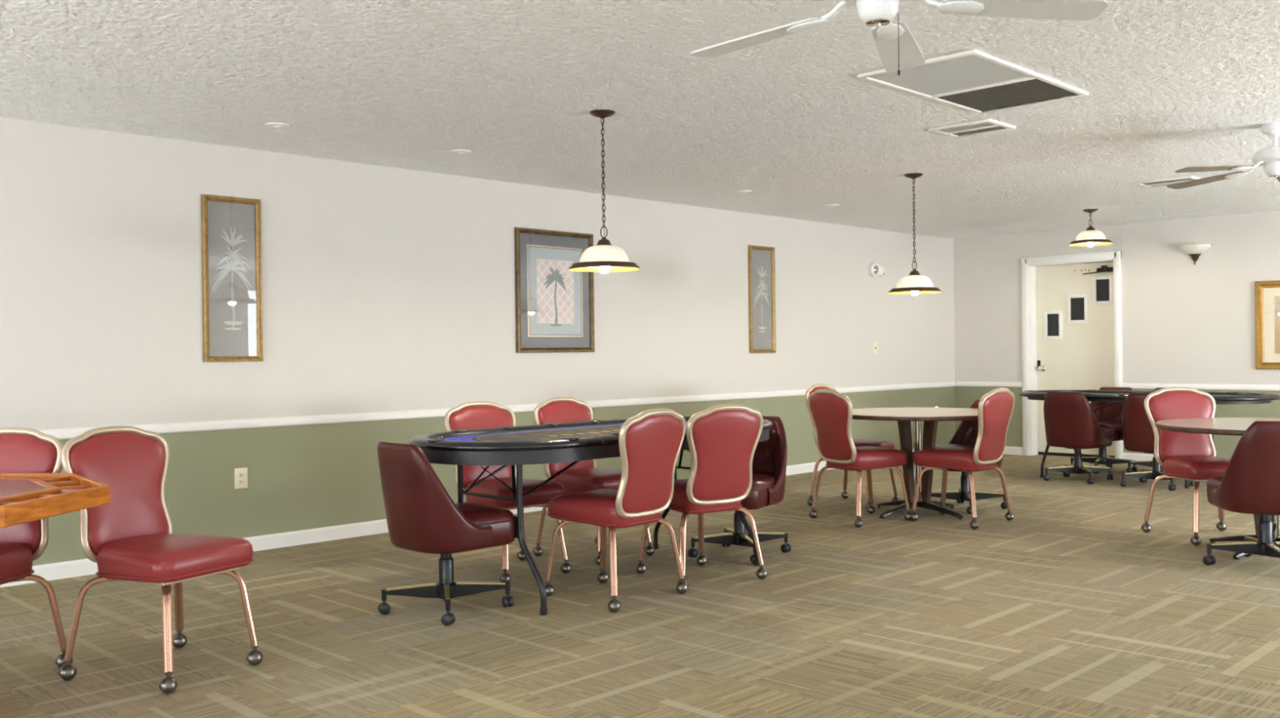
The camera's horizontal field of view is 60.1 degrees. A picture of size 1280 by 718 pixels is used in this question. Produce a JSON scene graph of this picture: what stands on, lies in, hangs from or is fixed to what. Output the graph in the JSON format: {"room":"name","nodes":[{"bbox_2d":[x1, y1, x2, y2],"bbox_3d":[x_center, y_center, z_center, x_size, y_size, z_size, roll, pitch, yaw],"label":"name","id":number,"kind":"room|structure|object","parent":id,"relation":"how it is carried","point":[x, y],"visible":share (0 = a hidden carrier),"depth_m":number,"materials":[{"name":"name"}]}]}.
{"room":"games hall","nodes":[
{"label":"games hall","id":0,"kind":"room"},
{"bbox_2d":[0,116,955,565],"bbox_3d":[-1.632,-0.068,7.523,0.120,2.440,15.019,0,0,45],"label":"wall","id":1,"kind":"structure","parent":0,"point":[384,289],"depth_m":7.24,"materials":[{"name":"paint"}]},
{"bbox_2d":[200,194,262,362],"bbox_3d":[-2.431,-0.476,6.613,0.030,0.985,0.362,0,0,45],"label":"framed picture","id":2,"kind":"object","parent":1,"relation":"attached to","point":[232,256],"visible":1,"depth_m":6.62,"materials":[{"name":"brown wood"}]},
{"bbox_2d":[234,467,247,488],"bbox_3d":[-2.397,0.718,6.654,0.011,0.124,0.082,0,0,45],"label":"wall outlet","id":3,"kind":"object","parent":1,"relation":"attached to","point":[240,474],"visible":1,"depth_m":6.65,"materials":[{"name":"beige plastic"}]},
{"bbox_2d":[238,472,244,477],"bbox_3d":[-2.397,0.697,6.653,0.008,0.030,0.034,0,0,45],"label":"socket","id":4,"kind":"object","parent":3,"relation":"attached to","point":[240,474],"depth_m":6.65,"materials":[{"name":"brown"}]},
{"bbox_2d":[238,479,244,484],"bbox_3d":[-2.396,0.738,6.653,0.008,0.030,0.034,0,0,45],"label":"socket","id":5,"kind":"object","parent":3,"relation":"attached to","point":[241,482],"depth_m":6.65,"materials":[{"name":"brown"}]},
{"bbox_2d":[0,448,922,587],"bbox_3d":[-1.575,1.108,7.477,0.014,0.088,14.764,0,0,45],"label":"baseboard","id":6,"kind":"structure","parent":1,"relation":"attached to","point":[59,571],"depth_m":6.89,"materials":[{"name":"white paint"}]},
{"bbox_2d":[37,382,955,439],"bbox_3d":[-1.584,0.377,7.468,0.020,0.056,14.758,0,0,45],"label":"trim","id":7,"kind":"structure","parent":1,"relation":"attached to","point":[66,433],"depth_m":7.41,"materials":[{"name":"white paint"}]},
{"bbox_2d":[514,226,595,353],"bbox_3d":[-0.638,-0.512,8.422,0.028,0.925,0.770,0,0,45],"label":"framed picture","id":8,"kind":"object","parent":1,"relation":"attached to","point":[554,303],"visible":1,"depth_m":8.40,"materials":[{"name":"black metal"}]},
{"bbox_2d":[536,258,573,324],"bbox_3d":[-0.642,-0.512,8.426,0.001,0.485,0.370,0,0,45],"label":"print","id":9,"kind":"object","parent":8,"relation":"attached to","point":[554,279],"depth_m":8.42},
{"bbox_2d":[747,244,776,353],"bbox_3d":[1.130,-0.547,10.200,0.030,0.985,0.368,0,0,45],"label":"framed picture","id":10,"kind":"object","parent":1,"relation":"attached to","point":[762,277],"visible":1,"depth_m":10.21,"materials":[{"name":"brown wood"}]},
{"bbox_2d":[751,248,772,349],"bbox_3d":[1.120,-0.547,10.210,0.003,0.925,0.308,0,0,45],"label":"print","id":11,"kind":"object","parent":10,"relation":"attached to","point":[762,259],"depth_m":10.21},
{"bbox_2d":[872,342,876,354],"bbox_3d":[2.456,-0.112,11.543,0.016,0.116,0.072,0,0,45],"label":"light switch","id":12,"kind":"object","parent":1,"relation":"attached to","point":[874,344],"visible":1,"depth_m":11.54,"materials":[{"name":"beige plastic"}]},
{"bbox_2d":[868,262,884,277],"bbox_3d":[2.471,-0.927,11.531,0.062,0.150,0.245,0,0,45],"label":"fire alarm","id":13,"kind":"object","parent":1,"relation":"attached to","point":[874,270],"visible":1,"depth_m":11.48,"materials":[{"name":"white plastic"}]},
{"bbox_2d":[0,454,1279,717],"bbox_3d":[1.788,1.178,4.488,9.238,0.100,15.499,0,0,45],"label":"floor","id":14,"kind":"structure","parent":0,"point":[1065,607],"depth_m":4.76,"materials":[{"name":"carpet"}]},
{"bbox_2d":[0,427,72,668],"bbox_3d":[-2.455,0.724,4.015,0.551,0.914,0.593,-1,0,5],"label":"banquet chair","id":15,"kind":"object","parent":14,"relation":"on","point":[22,450],"visible":0.67,"depth_m":4.19,"materials":[{"name":"red leather"}]},
{"bbox_2d":[0,473,110,528],"bbox_3d":[-2.379,0.803,3.468,1.224,0.760,1.224,-1,0,-38],"label":"table","id":16,"kind":"object","parent":14,"relation":"on","point":[24,498],"visible":1,"depth_m":3.51,"materials":[{"name":"orange wood"}]},
{"bbox_2d":[57,426,262,694],"bbox_3d":[-1.800,0.715,4.167,0.593,0.914,0.551,-1,0,28],"label":"banquet chair","id":17,"kind":"object","parent":14,"relation":"on","point":[131,537],"visible":0.94,"depth_m":4.15,"materials":[{"name":"red leather"}]},
{"bbox_2d":[377,441,515,626],"bbox_3d":[-0.891,0.762,5.086,0.557,0.788,0.534,-1,0,-43],"label":"barrel chair","id":18,"kind":"object","parent":14,"relation":"on","point":[422,517],"visible":1,"depth_m":4.90,"materials":[{"name":"red leather"}]},
{"bbox_2d":[444,401,571,582],"bbox_3d":[-0.723,0.693,5.979,0.551,0.914,0.593,-1,0,-41],"label":"banquet chair","id":19,"kind":"object","parent":14,"relation":"on","point":[473,415],"visible":0.52,"depth_m":6.00,"materials":[{"name":"red leather"}]},
{"bbox_2d":[408,416,773,615],"bbox_3d":[-0.174,0.748,5.802,0.963,0.792,2.230,0,0,45],"label":"table","id":20,"kind":"object","parent":14,"relation":"on","point":[575,442],"visible":0.55,"depth_m":5.11,"materials":[{"name":"black"}]},
{"bbox_2d":[533,397,654,565],"bbox_3d":[-0.277,0.685,6.449,0.593,0.914,0.551,0,0,45],"label":"banquet chair","id":21,"kind":"object","parent":14,"relation":"on","point":[584,476],"visible":0.56,"depth_m":6.44,"materials":[{"name":"red leather"}]},
{"bbox_2d":[544,408,688,613],"bbox_3d":[-0.119,0.689,5.327,0.593,0.914,0.551,0,0,41],"label":"banquet chair","id":22,"kind":"object","parent":14,"relation":"on","point":[651,441],"visible":0.98,"depth_m":5.16,"materials":[{"name":"red leather"}]},
{"bbox_2d":[635,404,768,586],"bbox_3d":[0.305,0.681,5.747,0.551,0.914,0.593,-1,0,-31],"label":"banquet chair","id":23,"kind":"object","parent":14,"relation":"on","point":[722,440],"visible":0.9,"depth_m":5.53,"materials":[{"name":"red leather"}]},
{"bbox_2d":[688,416,791,564],"bbox_3d":[0.572,0.738,6.389,0.490,0.788,0.558,-1,0,30],"label":"barrel chair","id":24,"kind":"object","parent":14,"relation":"on","point":[769,464],"visible":0.54,"depth_m":6.36,"materials":[{"name":"red leather"}]},
{"bbox_2d":[804,384,899,508],"bbox_3d":[1.610,0.651,8.442,0.593,0.914,0.551,0,0,42],"label":"banquet chair","id":25,"kind":"object","parent":14,"relation":"on","point":[857,442],"visible":0.41,"depth_m":8.39,"materials":[{"name":"red leather"}]},
{"bbox_2d":[807,389,911,528],"bbox_3d":[1.511,0.657,7.638,0.593,0.914,0.551,-1,0,-28],"label":"banquet chair","id":26,"kind":"object","parent":14,"relation":"on","point":[831,411],"visible":1,"depth_m":7.50,"materials":[{"name":"red leather"}]},
{"bbox_2d":[852,407,977,519],"bbox_3d":[1.992,0.742,7.942,1.220,0.729,1.220,-1,0,-35],"label":"round table","id":27,"kind":"object","parent":14,"relation":"on","point":[931,416],"visible":0.72,"depth_m":7.86,"materials":[{"name":"brown wood"}]},
{"bbox_2d":[909,387,1014,529],"bbox_3d":[2.195,0.649,7.516,0.593,0.914,0.551,0,0,45],"label":"banquet chair","id":28,"kind":"object","parent":14,"relation":"on","point":[995,407],"visible":0.98,"depth_m":7.35,"materials":[{"name":"red leather"}]},
{"bbox_2d":[921,400,1007,514],"bbox_3d":[2.389,0.706,8.143,0.557,0.788,0.519,-1,0,-25],"label":"barrel chair","id":29,"kind":"object","parent":14,"relation":"on","point":[966,435],"visible":0.3,"depth_m":8.14,"materials":[{"name":"red leather"}]},
{"bbox_2d":[1043,391,1113,484],"bbox_3d":[3.872,0.680,9.785,0.558,0.788,0.490,-1,0,-43],"label":"barrel chair","id":30,"kind":"object","parent":14,"relation":"on","point":[1070,421],"visible":1,"depth_m":9.61,"materials":[{"name":"red leather"}]},
{"bbox_2d":[1071,386,1137,473],"bbox_3d":[4.388,0.669,10.524,0.600,0.788,0.534,-1,0,-23],"label":"barrel chair","id":31,"kind":"object","parent":14,"relation":"on","point":[1109,417],"visible":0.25,"depth_m":10.57,"materials":[{"name":"red leather"}]},
{"bbox_2d":[1126,387,1165,472],"bbox_3d":[4.795,0.666,10.162,0.576,0.788,0.579,-1,0,-43],"label":"barrel chair","id":32,"kind":"object","parent":14,"relation":"on","point":[1144,463],"visible":0.06,"depth_m":10.24,"materials":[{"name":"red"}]},
{"bbox_2d":[1018,389,1279,488],"bbox_3d":[4.439,0.680,9.782,2.180,0.774,0.947,0,0,45],"label":"table","id":33,"kind":"object","parent":14,"relation":"on","point":[1091,395],"visible":0.46,"depth_m":9.61,"materials":[{"name":"black"}]},
{"bbox_2d":[1120,393,1194,490],"bbox_3d":[4.340,0.677,9.293,0.509,0.788,0.574,0,0,39],"label":"barrel chair","id":34,"kind":"object","parent":14,"relation":"on","point":[1137,429],"visible":0.56,"depth_m":9.18,"materials":[{"name":"red leather"}]},
{"bbox_2d":[1141,386,1231,546],"bbox_3d":[3.449,0.638,6.794,0.551,0.914,0.593,-1,0,-3],"label":"banquet chair","id":35,"kind":"object","parent":14,"relation":"on","point":[1193,457],"visible":0.81,"depth_m":6.97,"materials":[{"name":"red leather"}]},
{"bbox_2d":[1155,417,1279,559],"bbox_3d":[3.593,0.732,6.268,1.220,0.729,1.220,-1,0,-30],"label":"round table","id":36,"kind":"object","parent":14,"relation":"on","point":[1215,426],"visible":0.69,"depth_m":6.28,"materials":[{"name":"brown wood"}]},
{"bbox_2d":[1202,421,1279,565],"bbox_3d":[3.320,0.707,5.891,0.564,0.788,0.615,-1,0,-15],"label":"barrel chair","id":37,"kind":"object","parent":14,"relation":"on","point":[1250,484],"visible":1,"depth_m":5.70,"materials":[{"name":"red leather"}]},
{"bbox_2d":[0,0,1279,239],"bbox_3d":[1.757,-1.360,4.474,9.238,0.104,15.499,0,0,45],"label":"ceiling","id":38,"kind":"structure","parent":0,"point":[1171,86],"depth_m":5.46,"materials":[{"name":"white paint"}]},
{"bbox_2d":[265,122,290,128],"bbox_3d":[-1.972,-1.267,6.022,0.132,0.016,0.132,0,0,45],"label":"cover plate","id":39,"kind":"object","parent":38,"relation":"attached to","point":[272,125],"visible":1,"depth_m":6.00,"materials":[{"name":"white plastic"}]},
{"bbox_2d":[450,149,471,154],"bbox_3d":[-1.111,-1.282,6.866,0.132,0.016,0.132,0,0,45],"label":"cover plate","id":40,"kind":"object","parent":38,"relation":"attached to","point":[454,151],"visible":1,"depth_m":6.83,"materials":[{"name":"white plastic"}]},
{"bbox_2d":[568,109,639,273],"bbox_3d":[-0.192,-0.873,5.804,0.373,0.845,0.373,0,0,45],"label":"pendant lamp","id":41,"kind":"object","parent":38,"relation":"hanging from","point":[603,257],"visible":1,"depth_m":5.74,"materials":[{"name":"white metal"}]},
{"bbox_2d":[735,190,751,193],"bbox_3d":[0.814,-1.315,8.720,0.132,0.016,0.132,0,0,45],"label":"cover plate","id":42,"kind":"object","parent":38,"relation":"attached to","point":[737,191],"visible":1,"depth_m":8.69,"materials":[{"name":"white plastic"}]},
{"bbox_2d":[824,204,839,206],"bbox_3d":[1.665,-1.330,9.595,0.132,0.016,0.132,0,0,45],"label":"cover plate","id":43,"kind":"object","parent":38,"relation":"attached to","point":[827,205],"visible":1,"depth_m":9.55,"materials":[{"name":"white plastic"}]},
{"bbox_2d":[690,0,1108,75],"bbox_3d":[0.629,-1.042,3.131,1.145,0.499,1.201,0,0,39],"label":"ceiling fan","id":44,"kind":"object","parent":38,"relation":"hanging from","point":[898,50],"visible":1,"depth_m":3.12,"materials":[{"name":"white plastic"}]},
{"bbox_2d":[888,173,941,295],"bbox_3d":[1.980,-0.897,7.989,0.373,0.873,0.373,0,0,45],"label":"pendant lamp","id":45,"kind":"object","parent":38,"relation":"hanging from","point":[914,284],"visible":1,"depth_m":7.92,"materials":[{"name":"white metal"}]},
{"bbox_2d":[928,118,1016,137],"bbox_3d":[1.897,-1.317,6.323,0.375,0.014,0.320,0,0,45],"label":"ceiling vent","id":46,"kind":"object","parent":38,"relation":"in","point":[984,126],"visible":1,"depth_m":6.30,"materials":[{"name":"white metal"}]},
{"bbox_2d":[857,48,1088,114],"bbox_3d":[1.609,-1.306,5.281,0.585,0.016,1.155,0,0,45],"label":"ceiling vent","id":47,"kind":"object","parent":38,"relation":"in","point":[1011,91],"visible":0.98,"depth_m":5.24,"materials":[{"name":"white metal"}]},
{"bbox_2d":[1068,208,1112,246],"bbox_3d":[4.130,-1.202,10.146,0.373,0.338,0.373,0,0,45],"label":"pendant lamp","id":48,"kind":"object","parent":38,"relation":"hanging from","point":[1091,237],"visible":1,"depth_m":10.08,"materials":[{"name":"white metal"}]},
{"bbox_2d":[1133,176,1199,187],"bbox_3d":[4.055,-1.354,8.465,0.420,0.014,0.320,0,0,45],"label":"ceiling vent","id":49,"kind":"object","parent":38,"relation":"in","point":[1159,183],"visible":0.8,"depth_m":8.43,"materials":[{"name":"white metal"}]},
{"bbox_2d":[1166,122,1279,189],"bbox_3d":[3.614,-1.193,6.384,1.239,0.304,1.181,-1,0,-32],"label":"ceiling fan","id":50,"kind":"object","parent":38,"relation":"hanging from","point":[1268,157],"visible":1,"depth_m":6.31,"materials":[{"name":"white plastic"}]},
{"bbox_2d":[953,210,1279,457],"bbox_3d":[6.880,-0.182,9.625,8.998,2.440,0.200,0,0,45],"label":"wall","id":51,"kind":"structure","parent":0,"point":[1183,322],"depth_m":11.12,"materials":[{"name":"paint"}]},
{"bbox_2d":[955,382,1022,387],"bbox_3d":[3.912,0.284,12.424,0.798,0.056,0.020,0,0,45],"label":"trim","id":52,"kind":"structure","parent":51,"relation":"attached to","point":[1015,384],"depth_m":12.41,"materials":[{"name":"white paint"}]},
{"bbox_2d":[1003,446,1022,455],"bbox_3d":[3.921,1.015,12.432,0.803,0.088,0.014,0,0,45],"label":"baseboard","id":53,"kind":"structure","parent":51,"relation":"attached to","point":[1008,450],"depth_m":12.22,"materials":[{"name":"white paint"}]},
{"bbox_2d":[1020,250,1123,458],"bbox_3d":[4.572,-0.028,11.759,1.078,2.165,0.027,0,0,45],"label":"trim","id":54,"kind":"structure","parent":51,"relation":"attached to","point":[1116,256],"depth_m":11.86,"materials":[{"name":"white paint"}]},
{"bbox_2d":[1035,262,1115,457],"bbox_3d":[4.668,0.018,11.850,0.900,2.070,0.161,0,0,45],"label":"door","id":55,"kind":"structure","parent":51,"relation":"in","point":[1075,335],"depth_m":11.89,"materials":[{"name":"beige paint"}]},
{"bbox_2d":[1122,453,1153,461],"bbox_3d":[7.491,0.991,8.888,7.102,0.088,0.014,0,0,45],"label":"baseboard","id":56,"kind":"structure","parent":51,"relation":"attached to","point":[1133,456],"depth_m":11.28,"materials":[{"name":"white paint"}]},
{"bbox_2d":[1177,244,1213,265],"bbox_3d":[5.412,-1.023,10.834,0.326,0.195,0.137,0,0,45],"label":"wall sconce","id":57,"kind":"object","parent":51,"relation":"attached to","point":[1194,251],"visible":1,"depth_m":10.81,"materials":[{"name":"white glass"}]},
{"bbox_2d":[1121,383,1279,391],"bbox_3d":[7.480,0.260,8.882,7.102,0.056,0.020,0,0,45],"label":"trim","id":58,"kind":"structure","parent":51,"relation":"attached to","point":[1134,386],"depth_m":10.79,"materials":[{"name":"white paint"}]},
{"bbox_2d":[1254,280,1279,369],"bbox_3d":[6.156,-0.321,10.176,0.900,0.830,0.034,0,0,45],"label":"framed picture","id":59,"kind":"object","parent":51,"relation":"attached to","point":[1267,294],"visible":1,"depth_m":10.43,"materials":[{"name":"brown wood"}]},
{"bbox_2d":[1274,296,1279,354],"bbox_3d":[6.163,-0.321,10.184,0.580,0.540,0.001,0,0,45],"label":"print","id":60,"kind":"object","parent":59,"relation":"attached to","point":[1277,299],"depth_m":10.37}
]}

